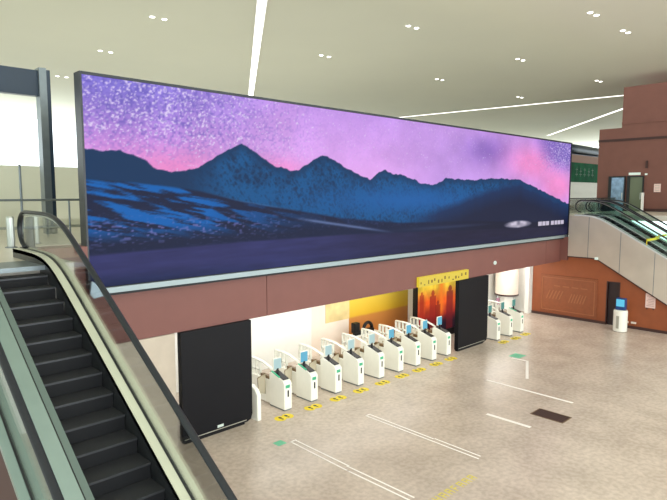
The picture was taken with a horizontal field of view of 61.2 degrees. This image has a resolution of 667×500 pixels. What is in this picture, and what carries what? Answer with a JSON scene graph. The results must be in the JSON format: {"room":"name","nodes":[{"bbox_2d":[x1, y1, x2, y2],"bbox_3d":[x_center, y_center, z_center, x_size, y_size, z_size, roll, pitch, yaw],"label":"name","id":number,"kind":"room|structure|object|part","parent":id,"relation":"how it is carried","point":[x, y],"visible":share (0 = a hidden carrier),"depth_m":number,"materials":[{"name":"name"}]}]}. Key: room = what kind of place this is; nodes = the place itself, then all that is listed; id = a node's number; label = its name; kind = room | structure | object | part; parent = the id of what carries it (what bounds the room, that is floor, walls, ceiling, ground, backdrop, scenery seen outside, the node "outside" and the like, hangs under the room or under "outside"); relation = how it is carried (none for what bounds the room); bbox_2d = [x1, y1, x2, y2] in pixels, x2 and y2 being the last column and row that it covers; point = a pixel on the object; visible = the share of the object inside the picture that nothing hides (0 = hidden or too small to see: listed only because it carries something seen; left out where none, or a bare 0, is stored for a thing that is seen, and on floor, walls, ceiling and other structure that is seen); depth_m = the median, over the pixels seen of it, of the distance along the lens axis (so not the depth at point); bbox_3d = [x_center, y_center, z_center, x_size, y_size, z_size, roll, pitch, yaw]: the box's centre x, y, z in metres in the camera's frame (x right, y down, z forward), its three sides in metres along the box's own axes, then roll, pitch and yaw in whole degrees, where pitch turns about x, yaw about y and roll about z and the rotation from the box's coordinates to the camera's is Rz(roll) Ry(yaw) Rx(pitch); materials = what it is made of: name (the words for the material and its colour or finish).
{"room":"train station concourse","nodes":[
{"label":"train station concourse","id":0,"kind":"room"},
{"bbox_2d":[0,244,87,276],"bbox_3d":[-27.852,-0.905,24.047,17.300,0.350,50.750,-5,8,-44],"label":"floor","id":1,"kind":"structure","parent":0,"point":[6,254],"depth_m":11.60,"materials":[{"name":"beige tile"}]},
{"bbox_2d":[5,216,17,247],"bbox_3d":[-7.852,-0.437,13.711,0.270,0.760,0.270,-5,8,-44],"label":"bollard","id":2,"kind":"object","parent":1,"relation":"on","point":[10,230],"visible":1,"depth_m":13.65,"materials":[{"name":"metal"}]},
{"bbox_2d":[0,167,79,231],"bbox_3d":[-11.772,-1.169,14.304,15.000,2.100,0.070,-5,8,-44],"label":"guard rail","id":3,"kind":"object","parent":1,"relation":"on","point":[19,168],"visible":0.36,"depth_m":16.79,"materials":[{"name":"metal"}]},
{"bbox_3d":[-9.255,-1.409,16.724,0.060,2.100,0.057,-5,8,-44],"label":"post","id":4,"kind":"part","parent":3,"relation":"part of","materials":[{"name":"grey metal"}]},
{"bbox_3d":[-11.772,-1.239,14.297,15.000,0.067,0.070,-5,8,-44],"label":"rail","id":5,"kind":"part","parent":3,"relation":"part of","materials":[{"name":"grey metal"}]},
{"bbox_3d":[-11.772,-0.403,14.380,15.000,0.048,0.050,-5,8,-44],"label":"rail","id":6,"kind":"part","parent":3,"relation":"part of","materials":[{"name":"metal"}]},
{"bbox_3d":[-8.283,-1.024,17.704,0.060,1.140,0.057,-5,8,-44],"label":"post","id":7,"kind":"part","parent":3,"relation":"part of","materials":[{"name":"grey metal"}]},
{"bbox_2d":[139,333,176,400],"bbox_3d":[-5.915,4.311,15.936,3.130,3.470,0.180,-5,8,-44],"label":"wall","id":8,"kind":"structure","parent":0,"point":[160,349],"depth_m":16.61,"materials":[{"name":"stone"}]},
{"bbox_2d":[0,211,617,247],"bbox_3d":[10.469,-4.850,63.777,96.100,0.350,46.550,-5,8,-44],"label":"floor","id":9,"kind":"structure","parent":0,"point":[75,231],"depth_m":18.19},
{"bbox_2d":[0,65,56,216],"bbox_3d":[-14.342,-2.708,13.614,14.160,5.300,0.400,-5,8,-44],"label":"frame","id":10,"kind":"object","parent":9,"relation":"on","point":[13,80],"visible":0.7,"depth_m":18.11,"materials":[{"name":"metal"}]},
{"bbox_2d":[0,164,79,227],"bbox_3d":[-9.453,-2.305,24.125,36.070,2.420,0.100,-5,8,-44],"label":"glass wall","id":11,"kind":"structure","parent":9,"relation":"on","point":[66,178],"depth_m":21.91,"materials":[{"name":"white"}]},
{"bbox_3d":[-14.604,-1.819,19.175,7.150,2.330,0.060,-5,8,-44],"label":"glass panel","id":12,"kind":"part","parent":11,"relation":"part of","materials":[{"name":"white"}]},
{"bbox_3d":[-9.435,-2.312,24.142,7.080,2.330,0.060,-5,8,-44],"label":"glass panel","id":13,"kind":"part","parent":11,"relation":"part of","materials":[{"name":"white"}]},
{"bbox_2d":[570,154,597,197],"bbox_3d":[31.837,-8.963,72.307,16.000,6.150,0.640,-5,8,-44],"label":"shopfront","id":14,"kind":"object","parent":9,"relation":"on","point":[584,169],"visible":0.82,"depth_m":72.17,"materials":[{"name":"green"}]},
{"bbox_3d":[31.806,-11.554,72.082,16.000,0.950,0.550,-5,8,-44],"label":"cornice","id":15,"kind":"part","parent":14,"relation":"part of","materials":[{"name":"brown"}]},
{"bbox_2d":[572,144,598,156],"bbox_3d":[31.617,-12.728,72.166,16.005,1.370,1.200,-5,8,-44],"label":"air duct","id":16,"kind":"object","parent":14,"relation":"on","point":[576,149],"visible":0.37,"depth_m":71.98,"materials":[{"name":"metal"}]},
{"bbox_2d":[570,198,615,212],"bbox_3d":[17.230,-3.036,38.477,10.600,1.038,0.080,-5,8,-44],"label":"guard","id":17,"kind":"object","parent":9,"relation":"on","point":[594,207],"visible":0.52,"depth_m":38.71,"materials":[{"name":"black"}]},
{"bbox_3d":[17.230,-3.514,38.430,10.600,0.076,0.080,-5,8,-44],"label":"rail","id":18,"kind":"part","parent":17,"relation":"part of","materials":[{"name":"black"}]},
{"bbox_2d":[0,0,666,146],"bbox_3d":[8.505,-13.114,40.480,150.000,0.300,100.000,-5,8,-44],"label":"ceiling","id":19,"kind":"structure","parent":0,"point":[377,64],"depth_m":35.16,"materials":[{"name":"white paint"}]},
{"bbox_2d":[248,0,267,95],"bbox_3d":[-4.847,-12.411,35.276,0.521,0.050,43.216,-1,6,-9],"label":"strip light","id":20,"kind":"object","parent":19,"relation":"attached to","point":[261,5],"visible":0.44,"depth_m":32.64,"materials":[{"name":"white"}]},
{"bbox_2d":[400,95,623,117],"bbox_3d":[18.657,-14.551,56.825,28.753,0.050,0.441,4,7,38],"label":"strip light","id":21,"kind":"object","parent":19,"relation":"attached to","point":[615,95],"visible":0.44,"depth_m":56.70,"materials":[{"name":"white"}]},
{"bbox_2d":[546,108,622,135],"bbox_3d":[31.102,-15.738,68.783,0.440,0.050,34.384,1,6,5],"label":"strip light","id":22,"kind":"object","parent":19,"relation":"attached to","point":[621,108],"visible":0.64,"depth_m":68.33,"materials":[{"name":"white"}]},
{"bbox_2d":[175,273,496,392],"bbox_3d":[-5.560,2.495,21.933,45.980,5.900,0.230,-5,8,-44],"label":"wall","id":23,"kind":"structure","parent":0,"point":[285,331],"depth_m":26.71,"materials":[{"name":"white paint"}]},
{"bbox_2d":[408,289,412,322],"bbox_3d":[4.474,2.723,31.281,0.630,3.600,0.380,-5,8,-44],"label":"trim","id":24,"kind":"structure","parent":23,"relation":"attached to","point":[410,291],"depth_m":31.09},
{"bbox_2d":[111,237,567,339],"bbox_3d":[3.447,0.423,24.384,30.788,2.560,0.820,-5,8,-44],"label":"wall","id":25,"kind":"structure","parent":0,"point":[152,313],"depth_m":20.03,"materials":[{"name":"brown paint"}]},
{"bbox_2d":[73,70,571,294],"bbox_3d":[3.961,-2.628,24.594,29.060,5.810,0.520,-5,8,-44],"label":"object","id":26,"kind":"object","parent":25,"relation":"attached to","point":[179,185],"depth_m":18.88,"materials":[{"name":"multicoloured"}]},
{"bbox_3d":[3.968,-2.732,24.576,29.000,5.560,0.120,-5,8,-44],"label":"plate","id":27,"kind":"part","parent":26,"relation":"part of","materials":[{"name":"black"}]},
{"bbox_2d":[417,269,468,287],"bbox_3d":[5.107,1.291,26.061,3.900,0.440,0.150,-5,8,-44],"label":"sign","id":28,"kind":"object","parent":25,"relation":"attached to","point":[429,280],"visible":1,"depth_m":25.87,"materials":[{"name":"yellow"}]},
{"bbox_2d":[176,308,666,499],"bbox_3d":[18.817,6.082,17.188,74.000,0.300,41.600,-5,8,-44],"label":"floor","id":29,"kind":"structure","parent":0,"point":[613,445],"depth_m":18.37,"materials":[{"name":"stone"}]},
{"bbox_2d":[0,210,237,499],"bbox_3d":[-2.935,3.376,7.172,1.910,7.485,12.101,-5,8,-44],"label":"escalator","id":30,"kind":"object","parent":29,"relation":"on","point":[86,413],"visible":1,"depth_m":7.91,"materials":[{"name":"black"}]},
{"bbox_3d":[-5.978,0.317,10.353,0.910,0.084,1.018,-5,8,-44],"label":"comb plate","id":31,"kind":"part","parent":30,"relation":"part of","materials":[{"name":"silver metal"}]},
{"bbox_3d":[-3.474,3.018,6.497,0.016,6.470,11.900,-5,8,-44],"label":"glass balustrade","id":32,"kind":"part","parent":30,"relation":"part of","materials":[{"name":"clear glass"}]},
{"bbox_3d":[-3.532,2.537,6.510,0.100,5.686,12.101,-5,8,-44],"label":"handrail","id":33,"kind":"part","parent":30,"relation":"part of","materials":[{"name":"rubber"}]},
{"bbox_3d":[-2.433,3.534,7.664,0.030,6.312,12.050,-5,8,-44],"label":"skirt panel","id":34,"kind":"part","parent":30,"relation":"part of","materials":[{"name":"metal"}]},
{"bbox_2d":[177,319,251,438],"bbox_3d":[-3.700,4.110,17.915,2.560,3.480,0.235,-5,8,-44],"label":"advertising panel","id":35,"kind":"object","parent":29,"relation":"on","point":[215,362],"visible":0.85,"depth_m":17.77,"materials":[{"name":"black"}]},
{"bbox_2d":[251,384,260,420],"bbox_3d":[-2.790,5.124,19.245,0.190,1.199,0.900,-5,8,-44],"label":"end post","id":36,"kind":"object","parent":29,"relation":"on","point":[256,396],"visible":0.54,"depth_m":18.95,"materials":[{"name":"beige"}]},
{"bbox_2d":[252,356,291,410],"bbox_3d":[-2.394,4.685,20.634,0.967,1.798,2.329,-5,8,-44],"label":"gate","id":37,"kind":"object","parent":29,"relation":"on","point":[275,387],"visible":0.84,"depth_m":20.15,"materials":[{"name":"white"}]},
{"bbox_3d":[-2.949,4.347,21.179,0.100,0.588,0.730,-5,8,-44],"label":"slotted frame","id":38,"kind":"part","parent":37,"relation":"part of","materials":[{"name":"white plastic"}]},
{"bbox_3d":[-1.872,4.453,20.083,0.260,0.194,0.580,-5,8,-44],"label":"reader plate","id":39,"kind":"part","parent":37,"relation":"part of","materials":[{"name":"black"}]},
{"bbox_2d":[273,440,285,445],"bbox_3d":[-1.648,5.918,17.289,0.320,0.003,0.300,-5,8,-44],"label":"sticker","id":40,"kind":"object","parent":29,"relation":"on","point":[280,442],"depth_m":17.25,"materials":[{"name":"green plastic"}]},
{"bbox_2d":[274,414,293,420],"bbox_3d":[-1.690,5.718,19.282,0.722,0.005,0.430,-5,8,-44],"label":"sticker","id":41,"kind":"object","parent":29,"relation":"on","point":[283,417],"visible":1,"depth_m":19.26,"materials":[{"name":"yellow"}]},
{"bbox_2d":[274,349,317,401],"bbox_3d":[-1.495,4.599,21.498,0.967,1.798,2.329,-5,8,-44],"label":"gate","id":42,"kind":"object","parent":29,"relation":"on","point":[304,379],"visible":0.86,"depth_m":20.99,"materials":[{"name":"white"}]},
{"bbox_3d":[-2.050,4.261,22.043,0.100,0.588,0.730,-5,8,-44],"label":"slotted frame","id":43,"kind":"part","parent":42,"relation":"part of","materials":[{"name":"white plastic"}]},
{"bbox_3d":[-0.973,4.367,20.947,0.260,0.194,0.580,-5,8,-44],"label":"reader plate","id":44,"kind":"part","parent":42,"relation":"part of","materials":[{"name":"black"}]},
{"bbox_2d":[304,404,321,410],"bbox_3d":[-0.727,5.626,20.208,0.722,0.005,0.430,-5,8,-44],"label":"sticker","id":45,"kind":"object","parent":29,"relation":"on","point":[313,406],"visible":1,"depth_m":20.16,"materials":[{"name":"yellow"}]},
{"bbox_2d":[298,343,341,393],"bbox_3d":[-0.596,4.513,22.363,0.967,1.798,2.329,-5,8,-44],"label":"gate","id":46,"kind":"object","parent":29,"relation":"on","point":[329,371],"visible":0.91,"depth_m":21.83,"materials":[{"name":"white"}]},
{"bbox_3d":[-1.151,4.175,22.907,0.100,0.588,0.730,-5,8,-44],"label":"slotted frame","id":47,"kind":"part","parent":46,"relation":"part of","materials":[{"name":"plastic"}]},
{"bbox_3d":[-0.074,4.282,21.811,0.260,0.194,0.580,-5,8,-44],"label":"reader plate","id":48,"kind":"part","parent":46,"relation":"part of","materials":[{"name":"black"}]},
{"bbox_2d":[330,395,346,400],"bbox_3d":[0.173,5.541,21.072,0.722,0.005,0.430,-5,8,-44],"label":"sticker","id":49,"kind":"object","parent":29,"relation":"on","point":[337,398],"visible":1,"depth_m":21.05,"materials":[{"name":"yellow"}]},
{"bbox_2d":[320,338,363,385],"bbox_3d":[0.303,4.428,23.227,0.967,1.798,2.329,-5,8,-44],"label":"gate","id":50,"kind":"object","parent":29,"relation":"on","point":[352,364],"visible":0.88,"depth_m":22.68,"materials":[{"name":"white"}]},
{"bbox_3d":[-0.252,4.089,23.771,0.100,0.588,0.730,-5,8,-44],"label":"slotted frame","id":51,"kind":"part","parent":50,"relation":"part of","materials":[{"name":"white plastic"}]},
{"bbox_3d":[0.825,4.196,22.675,0.260,0.194,0.580,-5,8,-44],"label":"reader plate","id":52,"kind":"part","parent":50,"relation":"part of","materials":[{"name":"black"}]},
{"bbox_2d":[290,439,413,499],"bbox_3d":[0.340,6.068,15.780,0.288,0.003,4.658,-5,8,-44],"label":"tape","id":53,"kind":"object","parent":29,"relation":"on","point":[295,439],"visible":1,"depth_m":15.51,"materials":[{"name":"white plastic"}]},
{"bbox_2d":[353,387,368,392],"bbox_3d":[1.072,5.455,21.936,0.722,0.005,0.430,-5,8,-44],"label":"sticker","id":54,"kind":"object","parent":29,"relation":"on","point":[360,390],"visible":1,"depth_m":21.91,"materials":[{"name":"yellow"}]},
{"bbox_2d":[341,333,384,378],"bbox_3d":[1.203,4.342,24.091,0.967,1.798,2.329,-5,8,-44],"label":"gate","id":55,"kind":"object","parent":29,"relation":"on","point":[373,357],"visible":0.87,"depth_m":23.55,"materials":[{"name":"white"}]},
{"bbox_3d":[0.647,4.003,24.635,0.100,0.588,0.730,-5,8,-44],"label":"slotted frame","id":56,"kind":"part","parent":55,"relation":"part of","materials":[{"name":"white plastic"}]},
{"bbox_3d":[1.724,4.110,23.539,0.260,0.194,0.580,-5,8,-44],"label":"reader plate","id":57,"kind":"part","parent":55,"relation":"part of","materials":[{"name":"black"}]},
{"bbox_2d":[351,329,378,347],"bbox_3d":[1.464,4.481,27.745,1.950,0.800,0.550,-5,8,-44],"label":"countertop","id":58,"kind":"structure","parent":29,"relation":"on","point":[357,342],"depth_m":27.26,"materials":[{"name":"beige"}]},
{"bbox_2d":[351,321,373,335],"bbox_3d":[1.454,3.778,27.631,1.434,0.620,0.280,-5,8,-44],"label":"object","id":59,"kind":"object","parent":58,"relation":"on","point":[355,326],"visible":0.91,"depth_m":27.24,"materials":[{"name":"black"}]},
{"bbox_2d":[361,328,403,371],"bbox_3d":[2.102,4.256,24.955,0.967,1.798,2.329,-5,8,-44],"label":"gate","id":60,"kind":"object","parent":29,"relation":"on","point":[393,352],"visible":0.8,"depth_m":24.40,"materials":[{"name":"white"}]},
{"bbox_3d":[1.546,3.918,25.499,0.100,0.588,0.730,-5,8,-44],"label":"slotted frame","id":61,"kind":"part","parent":60,"relation":"part of","materials":[{"name":"white plastic"}]},
{"bbox_3d":[2.623,4.024,24.403,0.260,0.194,0.580,-5,8,-44],"label":"reader plate","id":62,"kind":"part","parent":60,"relation":"part of","materials":[{"name":"black"}]},
{"bbox_2d":[375,380,389,384],"bbox_3d":[1.978,5.368,22.807,0.722,0.005,0.430,-5,8,-44],"label":"sticker","id":63,"kind":"object","parent":29,"relation":"on","point":[382,382],"visible":1,"depth_m":22.84,"materials":[{"name":"yellow"}]},
{"bbox_2d":[378,324,420,365],"bbox_3d":[2.965,4.174,25.784,0.967,1.798,2.329,-5,8,-44],"label":"gate","id":64,"kind":"object","parent":29,"relation":"on","point":[411,346],"visible":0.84,"depth_m":25.21,"materials":[{"name":"white"}]},
{"bbox_3d":[2.410,3.835,26.328,0.100,0.588,0.730,-5,8,-44],"label":"slotted frame","id":65,"kind":"part","parent":64,"relation":"part of","materials":[{"name":"white plastic"}]},
{"bbox_3d":[3.487,3.942,25.233,0.260,0.194,0.580,-5,8,-44],"label":"reader plate","id":66,"kind":"part","parent":64,"relation":"part of","materials":[{"name":"black"}]},
{"bbox_2d":[395,373,408,377],"bbox_3d":[2.877,5.282,23.671,0.722,0.005,0.430,-5,8,-44],"label":"sticker","id":67,"kind":"object","parent":29,"relation":"on","point":[403,375],"visible":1,"depth_m":23.72,"materials":[{"name":"yellow"}]},
{"bbox_2d":[394,320,436,360],"bbox_3d":[3.828,4.091,26.614,0.967,1.798,2.329,-5,8,-44],"label":"gate","id":68,"kind":"object","parent":29,"relation":"on","point":[428,341],"visible":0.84,"depth_m":26.04,"materials":[{"name":"white"}]},
{"bbox_3d":[3.273,3.753,27.158,0.100,0.588,0.730,-5,8,-44],"label":"slotted frame","id":69,"kind":"part","parent":68,"relation":"part of","materials":[{"name":"white plastic"}]},
{"bbox_3d":[4.350,3.859,26.062,0.260,0.194,0.580,-5,8,-44],"label":"reader plate","id":70,"kind":"part","parent":68,"relation":"part of","materials":[{"name":"black"}]},
{"bbox_2d":[412,368,425,371],"bbox_3d":[3.712,5.203,24.473,0.722,0.005,0.430,-5,8,-44],"label":"sticker","id":71,"kind":"object","parent":29,"relation":"on","point":[417,369],"visible":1,"depth_m":24.52,"materials":[{"name":"yellow"}]},
{"bbox_2d":[365,414,479,458],"bbox_3d":[2.716,5.856,17.921,0.255,0.003,4.450,-5,8,-44],"label":"tape","id":72,"kind":"object","parent":29,"relation":"on","point":[368,414],"visible":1,"depth_m":17.75,"materials":[{"name":"white plastic"}]},
{"bbox_2d":[410,316,450,355],"bbox_3d":[4.655,4.012,27.409,0.967,1.798,2.329,-5,8,-44],"label":"gate","id":73,"kind":"object","parent":29,"relation":"on","point":[443,337],"visible":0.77,"depth_m":26.82,"materials":[{"name":"white"}]},
{"bbox_3d":[4.100,3.674,27.953,0.100,0.588,0.730,-5,8,-44],"label":"slotted frame","id":74,"kind":"part","parent":73,"relation":"part of","materials":[{"name":"white plastic"}]},
{"bbox_2d":[412,281,455,333],"bbox_3d":[5.888,2.925,30.256,4.960,3.400,0.280,-5,8,-44],"label":"display","id":75,"kind":"object","parent":29,"relation":"on","point":[431,302],"visible":0.44,"depth_m":29.68,"materials":[{"name":"orange"}]},
{"bbox_3d":[5.864,2.922,30.282,4.920,3.400,0.210,-5,8,-44],"label":"casing","id":76,"kind":"part","parent":75,"relation":"part of","materials":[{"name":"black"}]},
{"bbox_2d":[429,362,442,365],"bbox_3d":[4.611,5.117,25.337,0.722,0.005,0.430,-5,8,-44],"label":"sticker","id":77,"kind":"object","parent":29,"relation":"on","point":[434,363],"visible":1,"depth_m":25.39,"materials":[{"name":"yellow"}]},
{"bbox_2d":[444,357,456,360],"bbox_3d":[5.431,5.039,26.125,0.722,0.005,0.430,-5,8,-44],"label":"sticker","id":78,"kind":"object","parent":29,"relation":"on","point":[448,358],"visible":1,"depth_m":26.17,"materials":[{"name":"yellow"}]},
{"bbox_2d":[432,475,475,499],"bbox_3d":[2.979,6.198,14.473,2.245,0.003,0.260,-5,8,-44],"label":"floor marking","id":79,"kind":"object","parent":29,"relation":"on","point":[468,475],"depth_m":14.67,"materials":[{"name":"yellow paint"}]},
{"bbox_2d":[454,275,488,350],"bbox_3d":[6.898,3.099,28.102,2.650,3.480,0.232,-5,8,-44],"label":"advertising panel","id":80,"kind":"object","parent":29,"relation":"on","point":[471,294],"visible":0.94,"depth_m":27.86,"materials":[{"name":"black"}]},
{"bbox_2d":[487,305,500,340],"bbox_3d":[7.816,3.738,30.169,0.967,1.798,2.329,-5,8,-44],"label":"gate","id":81,"kind":"object","parent":29,"relation":"on","point":[493,323],"visible":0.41,"depth_m":29.47,"materials":[{"name":"white"}]},
{"bbox_2d":[488,301,512,335],"bbox_3d":[8.751,3.649,31.067,0.967,1.798,2.329,-5,8,-44],"label":"gate","id":82,"kind":"object","parent":29,"relation":"on","point":[506,328],"visible":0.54,"depth_m":30.40,"materials":[{"name":"white"}]},
{"bbox_2d":[488,299,523,331],"bbox_3d":[9.614,3.567,31.897,0.967,1.798,2.329,-5,8,-44],"label":"gate","id":83,"kind":"object","parent":29,"relation":"on","point":[518,316],"visible":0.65,"depth_m":31.25,"materials":[{"name":"white"}]},
{"bbox_3d":[9.059,3.228,32.441,0.100,0.588,0.730,-5,8,-44],"label":"slotted frame","id":84,"kind":"part","parent":83,"relation":"part of","materials":[{"name":"white plastic"}]},
{"bbox_2d":[495,269,518,310],"bbox_3d":[11.239,2.194,36.550,1.500,3.610,1.500,-5,8,-44],"label":"round column","id":85,"kind":"structure","parent":29,"relation":"on","point":[507,282],"depth_m":35.96,"materials":[{"name":"white"}]},
{"bbox_2d":[486,413,530,427],"bbox_3d":[5.886,5.746,19.023,0.150,0.003,1.600,-6,8,-44],"label":"tape","id":86,"kind":"object","parent":29,"relation":"on","point":[521,424],"visible":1,"depth_m":19.01,"materials":[{"name":"white plastic"}]},
{"bbox_2d":[509,353,525,357],"bbox_3d":[8.675,4.992,26.621,0.700,0.003,0.550,-5,8,-44],"label":"sticker","id":87,"kind":"object","parent":29,"relation":"on","point":[515,355],"depth_m":26.66,"materials":[{"name":"green plastic"}]},
{"bbox_2d":[513,358,528,378],"bbox_3d":[8.460,5.175,24.777,0.704,0.003,3.064,1,6,6],"label":"tape","id":88,"kind":"object","parent":29,"relation":"on","point":[527,362],"visible":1,"depth_m":24.74,"materials":[{"name":"white plastic"}]},
{"bbox_2d":[487,380,573,402],"bbox_3d":[7.514,5.461,21.895,0.140,0.003,3.570,-5,8,-44],"label":"tape","id":89,"kind":"object","parent":29,"relation":"on","point":[487,380],"visible":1,"depth_m":21.80,"materials":[{"name":"white plastic"}]},
{"bbox_2d":[530,408,571,422],"bbox_3d":[7.485,5.702,19.425,0.720,0.011,1.160,-5,8,-44],"label":"floor grate","id":90,"kind":"object","parent":29,"relation":"on","point":[543,413],"visible":1,"depth_m":19.42,"materials":[{"name":"brown metal"}]},
{"bbox_2d":[568,199,666,305],"bbox_3d":[18.108,1.191,31.509,1.790,7.939,9.418,-5,8,-44],"label":"escalator","id":91,"kind":"object","parent":29,"relation":"on","point":[617,246],"visible":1,"depth_m":32.15,"materials":[{"name":"white"}]},
{"bbox_3d":[17.665,-0.475,30.727,0.100,4.470,9.151,-5,8,-44],"label":"handrail","id":92,"kind":"part","parent":91,"relation":"part of","materials":[{"name":"rubber"}]},
{"bbox_3d":[18.758,-0.579,31.778,0.100,4.470,9.151,-5,8,-44],"label":"handrail","id":93,"kind":"part","parent":91,"relation":"part of","materials":[{"name":"rubber"}]},
{"bbox_3d":[18.595,0.588,31.724,0.030,4.996,9.100,-5,8,-44],"label":"skirt panel","id":94,"kind":"part","parent":91,"relation":"part of","materials":[{"name":"beige metal"}]},
{"bbox_2d":[646,234,666,244],"bbox_3d":[18.537,-0.546,32.316,3.520,0.600,0.049,-5,8,-44],"label":"barrier","id":95,"kind":"object","parent":91,"relation":"attached to","point":[658,236],"visible":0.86,"depth_m":32.13,"materials":[{"name":"yellow metal"}]},
{"bbox_2d":[613,297,627,331],"bbox_3d":[15.952,3.591,31.344,0.730,1.860,0.720,-5,8,-44],"label":"kiosk","id":96,"kind":"object","parent":29,"relation":"on","point":[620,314],"visible":1,"depth_m":31.11,"materials":[{"name":"grey"}]},
{"bbox_3d":[15.678,3.992,31.152,0.015,0.700,0.150,-5,8,-44],"label":"service door","id":97,"kind":"part","parent":96,"relation":"part of","materials":[{"name":"grey"}]},
{"bbox_2d":[588,199,666,249],"bbox_3d":[19.529,0.259,32.795,1.800,6.339,9.418,-5,8,-44],"label":"escalator","id":98,"kind":"object","parent":29,"relation":"on","point":[623,220],"visible":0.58,"depth_m":34.06,"materials":[{"name":"black"}]},
{"bbox_3d":[19.067,-0.609,32.075,0.100,4.470,9.151,-5,8,-44],"label":"handrail","id":99,"kind":"part","parent":98,"relation":"part of","materials":[{"name":"rubber"}]},
{"bbox_3d":[19.997,0.455,33.072,0.030,4.996,9.100,-5,8,-44],"label":"skirt panel","id":100,"kind":"part","parent":98,"relation":"part of","materials":[{"name":"beige metal"}]},
{"bbox_3d":[20.161,-0.713,33.126,0.100,4.470,9.151,-5,8,-44],"label":"handrail","id":101,"kind":"part","parent":98,"relation":"part of","materials":[{"name":"rubber"}]},
{"bbox_2d":[497,257,666,330],"bbox_3d":[16.020,1.416,32.800,0.200,5.900,14.100,-5,8,-44],"label":"wall","id":102,"kind":"structure","parent":0,"point":[649,318],"depth_m":33.13,"materials":[{"name":"brown paint"}]},
{"bbox_2d":[524,266,531,312],"bbox_3d":[12.480,2.242,36.117,0.340,3.600,0.250,-5,8,-44],"label":"trim","id":103,"kind":"structure","parent":102,"relation":"attached to","point":[528,280],"depth_m":36.05,"materials":[{"name":"white paint"}]},
{"bbox_2d":[540,274,597,318],"bbox_3d":[14.318,2.780,34.497,0.090,2.350,3.500,-5,8,-44],"label":"relief","id":104,"kind":"object","parent":102,"relation":"attached to","point":[576,296],"visible":1,"depth_m":34.40,"materials":[{"name":"brown"}]},
{"bbox_2d":[531,310,666,333],"bbox_3d":[16.785,4.367,32.124,0.040,0.160,11.650,-5,8,-44],"label":"baseboard","id":105,"kind":"structure","parent":102,"relation":"attached to","point":[532,311],"depth_m":33.61,"materials":[{"name":"red"}]},
{"bbox_2d":[605,281,620,324],"bbox_3d":[16.231,3.102,32.726,0.230,2.560,0.740,-5,8,-44],"label":"door","id":106,"kind":"structure","parent":102,"relation":"in","point":[613,292],"depth_m":32.82,"materials":[{"name":"black"}]},
{"bbox_2d":[645,293,655,309],"bbox_3d":[17.529,2.862,31.196,0.045,0.900,0.500,-5,8,-44],"label":"notice board","id":107,"kind":"object","parent":102,"relation":"attached to","point":[650,301],"visible":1,"depth_m":31.20,"materials":[{"name":"paper"}]},
{"bbox_2d":[583,211,666,221],"bbox_3d":[46.266,-3.595,51.135,62.250,0.350,21.440,-5,8,-44],"label":"floor","id":108,"kind":"structure","parent":0,"point":[662,216],"depth_m":35.32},
{"bbox_2d":[640,193,643,211],"bbox_3d":[22.721,-3.518,41.503,0.150,1.400,0.150,-5,8,-44],"label":"bollard","id":109,"kind":"object","parent":108,"relation":"on","point":[642,194],"visible":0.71,"depth_m":41.44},
{"bbox_2d":[597,82,666,210],"bbox_3d":[34.763,-7.457,41.202,16.000,9.300,23.750,-5,8,-44],"label":"wall","id":110,"kind":"structure","parent":0,"point":[649,101],"depth_m":41.92,"materials":[{"name":"brown paint"}]},
{"bbox_2d":[608,176,625,210],"bbox_3d":[21.744,-4.331,43.365,0.150,2.650,1.210,-5,8,-44],"label":"door","id":111,"kind":"structure","parent":110,"relation":"in","point":[616,184],"depth_m":43.28,"materials":[{"name":"blue glass"}]},
{"bbox_2d":[599,136,666,142],"bbox_3d":[28.983,-7.642,35.575,0.070,0.180,23.750,-5,8,-44],"label":"trim","id":112,"kind":"structure","parent":110,"relation":"attached to","point":[655,137],"depth_m":42.24,"materials":[{"name":"red"}]},
{"bbox_2d":[626,176,644,210],"bbox_3d":[22.664,-4.237,42.417,0.150,2.650,1.160,-5,8,-44],"label":"door","id":113,"kind":"structure","parent":110,"relation":"in","point":[635,184],"depth_m":42.42,"materials":[{"name":"green"}]},
{"bbox_2d":[622,119,666,123],"bbox_3d":[29.556,-8.813,34.862,0.070,0.150,22.100,-5,8,-44],"label":"trim","id":114,"kind":"structure","parent":110,"relation":"attached to","point":[656,120],"depth_m":41.62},
{"bbox_2d":[643,209,666,211],"bbox_3d":[30.151,-2.269,34.901,0.060,0.220,20.400,-5,8,-44],"label":"baseboard","id":115,"kind":"structure","parent":110,"relation":"attached to","point":[645,210],"depth_m":41.51,"materials":[{"name":"red"}]},
{"bbox_2d":[654,184,660,191],"bbox_3d":[23.733,-4.547,41.342,0.055,0.600,0.440,-5,8,-44],"label":"notice","id":116,"kind":"object","parent":110,"relation":"attached to","point":[657,187],"visible":1,"depth_m":41.31,"materials":[{"name":"paper"}]}
]}

